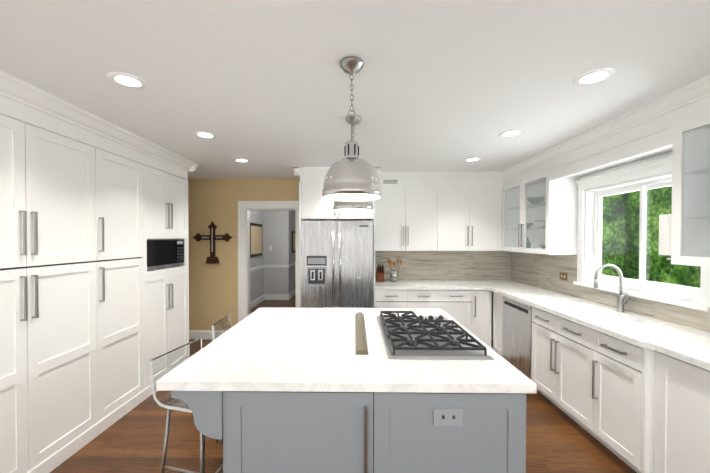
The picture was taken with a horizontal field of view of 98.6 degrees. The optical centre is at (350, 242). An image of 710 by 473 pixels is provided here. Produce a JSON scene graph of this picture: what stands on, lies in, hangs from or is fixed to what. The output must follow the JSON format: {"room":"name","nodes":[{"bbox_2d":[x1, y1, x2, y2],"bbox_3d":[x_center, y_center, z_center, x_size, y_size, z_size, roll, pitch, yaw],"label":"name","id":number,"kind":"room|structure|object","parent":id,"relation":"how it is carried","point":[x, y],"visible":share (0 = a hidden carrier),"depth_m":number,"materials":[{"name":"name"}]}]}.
{"room":"kitchen","nodes":[
{"label":"kitchen","id":0,"kind":"room"},
{"bbox_2d":[250,211,263,301],"bbox_3d":[-2.257,0.234,6.307,0.100,2.460,3.023,0,1,1],"label":"wall","id":1,"kind":"structure","parent":0,"point":[256,277],"depth_m":7.22,"materials":[{"name":"grey paint"}]},
{"bbox_2d":[250,223,262,257],"bbox_3d":[-2.174,-0.059,7.044,0.034,0.761,0.910,0,1,1],"label":"framed picture","id":2,"kind":"object","parent":1,"relation":"attached to","point":[256,245],"visible":0.82,"depth_m":7.03,"materials":[{"name":"black"}]},
{"bbox_2d":[250,263,295,308],"bbox_3d":[-1.841,0.225,7.154,0.701,2.461,4.683,0,1,1],"label":"trim","id":3,"kind":"structure","parent":1,"relation":"attached to","point":[257,301],"depth_m":7.70,"materials":[{"name":"white wood"}]},
{"bbox_2d":[264,211,284,293],"bbox_3d":[-1.909,0.218,7.763,0.510,2.460,0.100,0,1,1],"label":"wall","id":4,"kind":"structure","parent":0,"point":[278,227],"depth_m":7.71,"materials":[{"name":"grey paint"}]},
{"bbox_2d":[285,211,295,293],"bbox_3d":[-1.591,0.209,8.587,0.100,2.460,1.757,0,1,1],"label":"wall","id":5,"kind":"structure","parent":0,"point":[290,278],"depth_m":7.81,"materials":[{"name":"grey paint"}]},
{"bbox_2d":[292,231,294,252],"bbox_3d":[-1.522,-0.023,8.450,0.034,0.578,0.800,0,1,1],"label":"framed picture","id":6,"kind":"object","parent":5,"relation":"attached to","point":[293,241],"visible":0.46,"depth_m":8.13,"materials":[{"name":"black"}]},
{"bbox_2d":[188,178,492,339],"bbox_3d":[-0.115,0.252,4.701,5.100,2.460,0.120,0,1,1],"label":"wall","id":7,"kind":"structure","parent":0,"point":[213,293],"depth_m":4.67,"materials":[{"name":"beige paint"}]},
{"bbox_2d":[189,330,211,338],"bbox_3d":[-2.135,1.415,4.674,0.856,0.135,0.016,0,1,1],"label":"baseboard","id":8,"kind":"structure","parent":7,"relation":"attached to","point":[198,334],"depth_m":4.67,"materials":[{"name":"white wood"}]},
{"bbox_2d":[192,221,232,263],"bbox_3d":[-2.096,-0.003,4.644,0.610,0.640,0.040,0,1,1],"label":"decor","id":9,"kind":"object","parent":7,"relation":"attached to","point":[212,237],"visible":1,"depth_m":4.63,"materials":[{"name":"brown wood"}]},
{"bbox_2d":[238,201,298,322],"bbox_3d":[-1.202,0.424,4.715,1.005,2.115,0.168,0,1,1],"label":"door frame","id":10,"kind":"structure","parent":7,"relation":"attached to","point":[245,208],"depth_m":4.64,"materials":[{"name":"white wood"}]},
{"bbox_2d":[375,187,501,250],"bbox_3d":[1.226,-0.331,4.426,1.786,0.892,0.373,0,1,1],"label":"upper cabinet","id":11,"kind":"object","parent":7,"relation":"attached to","point":[438,218],"visible":0.96,"depth_m":4.28,"materials":[{"name":"white wood"}]},
{"bbox_2d":[375,251,510,279],"bbox_3d":[1.371,0.341,4.612,2.070,0.452,0.010,0,1,1],"label":"tile backsplash","id":12,"kind":"structure","parent":7,"relation":"attached to","point":[416,265],"depth_m":4.61,"materials":[{"name":"beige tile"}]},
{"bbox_2d":[50,294,636,472],"bbox_3d":[-0.433,1.518,4.139,6.300,0.060,11.900,0,1,1],"label":"floor","id":13,"kind":"structure","parent":0,"point":[558,440],"depth_m":2.26,"materials":[{"name":"brown wood"}]},
{"bbox_2d":[0,95,107,472],"bbox_3d":[-2.297,0.284,1.880,0.618,2.458,1.142,0,1,1],"label":"tall cabinet","id":14,"kind":"object","parent":13,"relation":"on","point":[94,316],"depth_m":2.02,"materials":[{"name":"white wood"}]},
{"bbox_2d":[104,137,147,426],"bbox_3d":[-2.286,0.275,2.620,0.618,2.458,0.594,0,1,1],"label":"tall cabinet","id":15,"kind":"object","parent":13,"relation":"on","point":[123,165],"depth_m":2.69,"materials":[{"name":"white wood"}]},
{"bbox_2d":[144,154,188,396],"bbox_3d":[-2.275,0.268,3.281,0.618,2.458,0.854,0,1,1],"label":"tall cabinet","id":16,"kind":"object","parent":13,"relation":"on","point":[165,184],"depth_m":3.27,"materials":[{"name":"white wood"}]},
{"bbox_2d":[0,70,197,172],"bbox_3d":[-2.251,-0.901,2.316,0.696,0.105,2.932,0,1,1],"label":"crown molding","id":17,"kind":"structure","parent":16,"relation":"attached to","point":[14,88],"depth_m":2.19,"materials":[{"name":"white wood"}]},
{"bbox_2d":[147,239,183,270],"bbox_3d":[-2.230,0.120,3.301,0.511,0.320,0.670,0,1,1],"label":"microwave","id":18,"kind":"object","parent":16,"relation":"in","point":[164,253],"visible":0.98,"depth_m":3.25,"materials":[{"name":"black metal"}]},
{"bbox_2d":[150,338,222,472],"bbox_3d":[-0.854,1.071,1.780,0.362,0.886,0.380,0,1,13],"label":"stool","id":19,"kind":"object","parent":13,"relation":"on","point":[163,365],"visible":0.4,"depth_m":1.66,"materials":[{"name":"white metal"}]},
{"bbox_2d":[212,313,231,442],"bbox_3d":[-0.868,1.064,2.491,0.362,0.886,0.380,0,1,-3],"label":"stool","id":20,"kind":"object","parent":13,"relation":"on","point":[220,327],"visible":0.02,"depth_m":2.44,"materials":[{"name":"white"}]},
{"bbox_2d":[300,220,372,307],"bbox_3d":[-0.162,0.602,4.156,0.907,1.772,0.838,0,1,1],"label":"refrigerator","id":21,"kind":"object","parent":13,"relation":"on","point":[336,264],"visible":0.73,"depth_m":3.80,"materials":[{"name":"grey metal"}]},
{"bbox_2d":[299,182,374,307],"bbox_3d":[-0.161,0.355,4.271,0.976,2.262,0.738,0,1,1],"label":"tall cabinet","id":22,"kind":"object","parent":13,"relation":"on","point":[314,205],"visible":0.46,"depth_m":3.98,"materials":[{"name":"white wood"}]},
{"bbox_2d":[160,388,536,472],"bbox_3d":[0.001,1.074,2.021,1.572,0.876,1.427,0,1,1],"label":"kitchen island","id":23,"kind":"object","parent":13,"relation":"on","point":[283,390],"depth_m":1.34,"materials":[{"name":"grey wood"}]},
{"bbox_2d":[156,308,535,391],"bbox_3d":[-0.013,0.614,2.029,1.634,0.038,1.438,0,1,1],"label":"island countertop","id":24,"kind":"structure","parent":23,"relation":"on","point":[271,347],"depth_m":1.53,"materials":[{"name":"white stone"}]},
{"bbox_2d":[355,312,367,354],"bbox_3d":[0.069,0.582,2.061,0.068,0.026,0.860,0,1,1],"label":"downdraft vent","id":25,"kind":"object","parent":24,"relation":"on","point":[361,347],"visible":0.97,"depth_m":1.88,"materials":[{"name":"brown metal"}]},
{"bbox_2d":[377,311,493,359],"bbox_3d":[0.474,0.569,1.995,0.535,0.053,0.860,0,1,1],"label":"gas cooktop","id":26,"kind":"object","parent":24,"relation":"in","point":[405,335],"visible":1,"depth_m":1.77,"materials":[{"name":"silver metal"}]},
{"bbox_2d":[375,289,414,307],"bbox_3d":[0.576,1.049,4.323,0.488,0.876,0.628,0,1,1],"label":"base cabinet","id":27,"kind":"object","parent":13,"relation":"on","point":[383,298],"depth_m":4.01,"materials":[{"name":"white wood"}]},
{"bbox_2d":[415,290,446,311],"bbox_3d":[0.969,1.049,4.317,0.540,0.876,0.628,0,1,1],"label":"base cabinet","id":28,"kind":"object","parent":13,"relation":"on","point":[423,298],"depth_m":4.00,"materials":[{"name":"white wood"}]},
{"bbox_2d":[447,290,478,337],"bbox_3d":[1.389,1.049,4.311,0.540,0.876,0.628,0,1,1],"label":"base cabinet","id":29,"kind":"object","parent":13,"relation":"on","point":[470,310],"depth_m":3.99,"materials":[{"name":"white wood"}]},
{"bbox_2d":[375,280,486,289],"bbox_3d":[1.051,0.590,4.294,1.440,0.038,0.643,0,1,1],"label":"countertop","id":30,"kind":"structure","parent":29,"relation":"on","point":[387,284],"depth_m":4.08,"materials":[{"name":"stone"}]},
{"bbox_2d":[376,264,383,281],"bbox_3d":[0.442,0.441,4.459,0.100,0.254,0.211,0,1,1],"label":"knife block","id":31,"kind":"object","parent":30,"relation":"on","point":[380,274],"visible":1,"depth_m":4.39,"materials":[{"name":"brown wood"}]},
{"bbox_2d":[387,258,402,281],"bbox_3d":[0.655,0.397,4.461,0.222,0.343,0.104,0,1,1],"label":"utensil crock","id":32,"kind":"object","parent":30,"relation":"on","point":[394,274],"visible":1,"depth_m":4.44,"materials":[{"name":"silver metal"}]},
{"bbox_2d":[479,290,491,347],"bbox_3d":[1.699,1.049,4.306,0.320,0.876,0.628,0,1,1],"label":"base cabinet","id":33,"kind":"object","parent":13,"relation":"on","point":[485,296],"depth_m":4.00,"materials":[{"name":"white wood"}]},
{"bbox_2d":[502,296,539,391],"bbox_3d":[2.072,1.061,3.341,0.526,0.871,0.584,0,1,1],"label":"dishwasher","id":34,"kind":"object","parent":13,"relation":"on","point":[517,321],"visible":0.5,"depth_m":3.30,"materials":[{"name":"grey metal"}]},
{"bbox_2d":[493,292,556,355],"bbox_3d":[2.121,1.054,3.810,0.598,0.876,0.341,0,1,1],"label":"base cabinet","id":35,"kind":"object","parent":13,"relation":"on","point":[539,316],"depth_m":3.80,"materials":[{"name":"white wood"}]},
{"bbox_2d":[479,280,709,370],"bbox_3d":[2.079,0.710,2.371,0.618,0.235,4.458,0,1,1],"label":"countertop","id":36,"kind":"structure","parent":35,"relation":"on","point":[690,345],"depth_m":2.26,"materials":[{"name":"stone"}]},
{"bbox_2d":[594,264,627,311],"bbox_3d":[2.213,0.386,2.587,0.256,0.406,0.098,0,1,1],"label":"faucet","id":37,"kind":"object","parent":36,"relation":"on","point":[621,299],"visible":1,"depth_m":2.60,"materials":[{"name":"silver metal"}]},
{"bbox_2d":[531,324,640,472],"bbox_3d":[2.100,1.176,2.458,0.598,0.661,1.171,0,1,1],"label":"base cabinet","id":38,"kind":"object","parent":13,"relation":"on","point":[637,409],"depth_m":2.26,"materials":[{"name":"white wood"}]},
{"bbox_2d":[629,343,709,472],"bbox_3d":[2.082,1.082,1.260,0.598,0.876,1.344,0,1,1],"label":"base cabinet","id":39,"kind":"object","parent":13,"relation":"on","point":[675,393],"depth_m":1.74,"materials":[{"name":"white wood"}]},
{"bbox_2d":[0,0,709,178],"bbox_3d":[-0.433,-1.002,4.112,6.300,0.060,11.900,0,1,1],"label":"ceiling","id":40,"kind":"structure","parent":0,"point":[263,86],"depth_m":1.67,"materials":[{"name":"white paint"}]},
{"bbox_2d":[107,72,147,89],"bbox_3d":[-1.299,-0.944,1.785,0.196,0.004,0.196,0,1,1],"label":"recessed light","id":41,"kind":"object","parent":40,"relation":"in","point":[129,80],"visible":1,"depth_m":1.77,"materials":[{"name":"white plastic"}]},
{"bbox_2d":[193,131,217,138],"bbox_3d":[-1.285,-0.954,2.710,0.196,0.004,0.196,0,1,1],"label":"recessed light","id":42,"kind":"object","parent":40,"relation":"in","point":[204,134],"visible":1,"depth_m":2.69,"materials":[{"name":"white plastic"}]},
{"bbox_2d":[233,158,249,162],"bbox_3d":[-1.272,-0.963,3.580,0.196,0.004,0.196,0,1,1],"label":"recessed light","id":43,"kind":"object","parent":40,"relation":"in","point":[242,160],"visible":0.96,"depth_m":3.58,"materials":[{"name":"white plastic"}]},
{"bbox_2d":[322,56,380,200],"bbox_3d":[0.009,-0.590,1.609,0.310,0.706,0.310,0,1,1],"label":"pendant lamp","id":44,"kind":"object","parent":40,"relation":"hanging from","point":[351,176],"visible":1,"depth_m":1.52,"materials":[{"name":"silver metal"}]},
{"bbox_2d":[333,115,373,211],"bbox_3d":[0.025,-0.598,2.339,0.310,0.706,0.310,0,1,1],"label":"pendant lamp","id":45,"kind":"object","parent":40,"relation":"hanging from","point":[353,206],"visible":0.29,"depth_m":2.25,"materials":[{"name":"silver metal"}]},
{"bbox_2d":[463,157,481,161],"bbox_3d":[1.418,-0.963,3.539,0.196,0.004,0.196,0,1,1],"label":"recessed light","id":46,"kind":"object","parent":40,"relation":"in","point":[472,159],"visible":0.94,"depth_m":3.53,"materials":[{"name":"white"}]},
{"bbox_2d":[498,129,523,136],"bbox_3d":[1.405,-0.953,2.669,0.196,0.004,0.196,0,1,1],"label":"recessed light","id":47,"kind":"object","parent":40,"relation":"in","point":[512,133],"visible":1,"depth_m":2.66,"materials":[{"name":"white plastic"}]},
{"bbox_2d":[572,68,615,85],"bbox_3d":[1.391,-0.943,1.744,0.196,0.004,0.196,0,1,1],"label":"recessed light","id":48,"kind":"object","parent":40,"relation":"in","point":[595,76],"visible":1,"depth_m":1.73,"materials":[{"name":"white plastic"}]},
{"bbox_2d":[300,96,709,186],"bbox_3d":[0.860,-0.855,2.377,3.076,0.196,4.468,0,1,1],"label":"wall","id":49,"kind":"structure","parent":0,"point":[692,111],"depth_m":2.69,"materials":[{"name":"white paint"}]},
{"bbox_2d":[293,167,380,177],"bbox_3d":[-0.166,-0.924,3.944,1.126,0.095,0.075,0,1,1],"label":"crown molding","id":50,"kind":"structure","parent":49,"relation":"attached to","point":[298,171],"depth_m":3.94,"materials":[{"name":"white wood"}]},
{"bbox_2d":[382,179,398,184],"bbox_3d":[0.564,-0.866,4.279,0.230,0.105,0.009,0,1,1],"label":"air vent","id":51,"kind":"object","parent":49,"relation":"in","point":[390,181],"visible":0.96,"depth_m":4.28,"materials":[{"name":"white metal"}]},
{"bbox_2d":[379,172,500,179],"bbox_3d":[1.181,-0.927,4.238,1.709,0.095,0.075,0,1,1],"label":"crown molding","id":52,"kind":"structure","parent":49,"relation":"attached to","point":[384,175],"depth_m":4.23,"materials":[{"name":"white wood"}]},
{"bbox_2d":[497,74,709,179],"bbox_3d":[2.060,-0.904,2.193,0.075,0.095,4.137,0,1,1],"label":"crown molding","id":53,"kind":"structure","parent":49,"relation":"attached to","point":[691,92],"depth_m":2.28,"materials":[{"name":"white wood"}]},
{"bbox_2d":[551,127,672,180],"bbox_3d":[2.254,-0.701,2.595,0.296,0.112,1.242,0,1,1],"label":"window valance","id":54,"kind":"object","parent":49,"relation":"attached to","point":[657,143],"visible":0.77,"depth_m":2.44,"materials":[{"name":"white wood"}]},
{"bbox_2d":[519,151,706,331],"bbox_3d":[2.462,0.287,1.476,0.150,2.460,6.490,0,1,1],"label":"wall","id":55,"kind":"structure","parent":0,"point":[659,156],"depth_m":2.60,"materials":[{"name":"white paint"}]},
{"bbox_2d":[502,170,578,254],"bbox_3d":[2.249,-0.324,3.737,0.340,0.892,1.029,0,1,1],"label":"upper cabinet","id":56,"kind":"object","parent":55,"relation":"attached to","point":[555,211],"visible":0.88,"depth_m":3.63,"materials":[{"name":"white wood"}]},
{"bbox_2d":[526,196,545,248],"bbox_3d":[2.269,-0.225,3.700,0.216,0.657,0.625,0,1,1],"label":"glassware","id":57,"kind":"object","parent":56,"relation":"in","point":[536,221],"depth_m":3.74,"materials":[{"name":"clear glass"}]},
{"bbox_2d":[511,252,709,331],"bbox_3d":[2.393,0.365,2.367,0.010,0.452,4.468,0,1,1],"label":"tile backsplash","id":58,"kind":"structure","parent":55,"relation":"attached to","point":[543,271],"depth_m":3.27,"materials":[{"name":"beige tile"}]},
{"bbox_2d":[560,272,566,280],"bbox_3d":[2.401,0.381,3.439,0.008,0.080,0.120,0,1,1],"label":"outlet","id":59,"kind":"object","parent":58,"relation":"attached to","point":[563,276],"visible":1,"depth_m":3.43,"materials":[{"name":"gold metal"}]},
{"bbox_2d":[573,156,709,311],"bbox_3d":[2.447,-0.097,2.599,0.207,1.084,1.226,0,1,1],"label":"window unit","id":60,"kind":"structure","parent":55,"relation":"in","point":[589,221],"depth_m":2.67,"materials":[{"name":"white wood"}]},
{"bbox_2d":[671,114,709,266],"bbox_3d":[2.217,-0.301,1.625,0.340,0.892,0.704,0,1,1],"label":"upper cabinet","id":61,"kind":"object","parent":55,"relation":"attached to","point":[690,234],"visible":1,"depth_m":1.95,"materials":[{"name":"white wood"}]},
{"bbox_2d":[659,214,671,259],"bbox_3d":[2.244,-0.052,2.063,0.254,0.336,0.136,0,1,1],"label":"paper towel roll","id":62,"kind":"object","parent":61,"relation":"hanging from","point":[665,221],"visible":0.33,"depth_m":2.05,"materials":[{"name":"white paper"}]},
{"label":"outside","id":63,"kind":"structure","parent":0,"visible":0},
{"bbox_2d":[602,186,700,287],"bbox_3d":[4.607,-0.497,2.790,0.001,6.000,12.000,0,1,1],"label":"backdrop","id":64,"kind":"structure","parent":63,"point":[617,209],"depth_m":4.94,"materials":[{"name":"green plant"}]}
]}

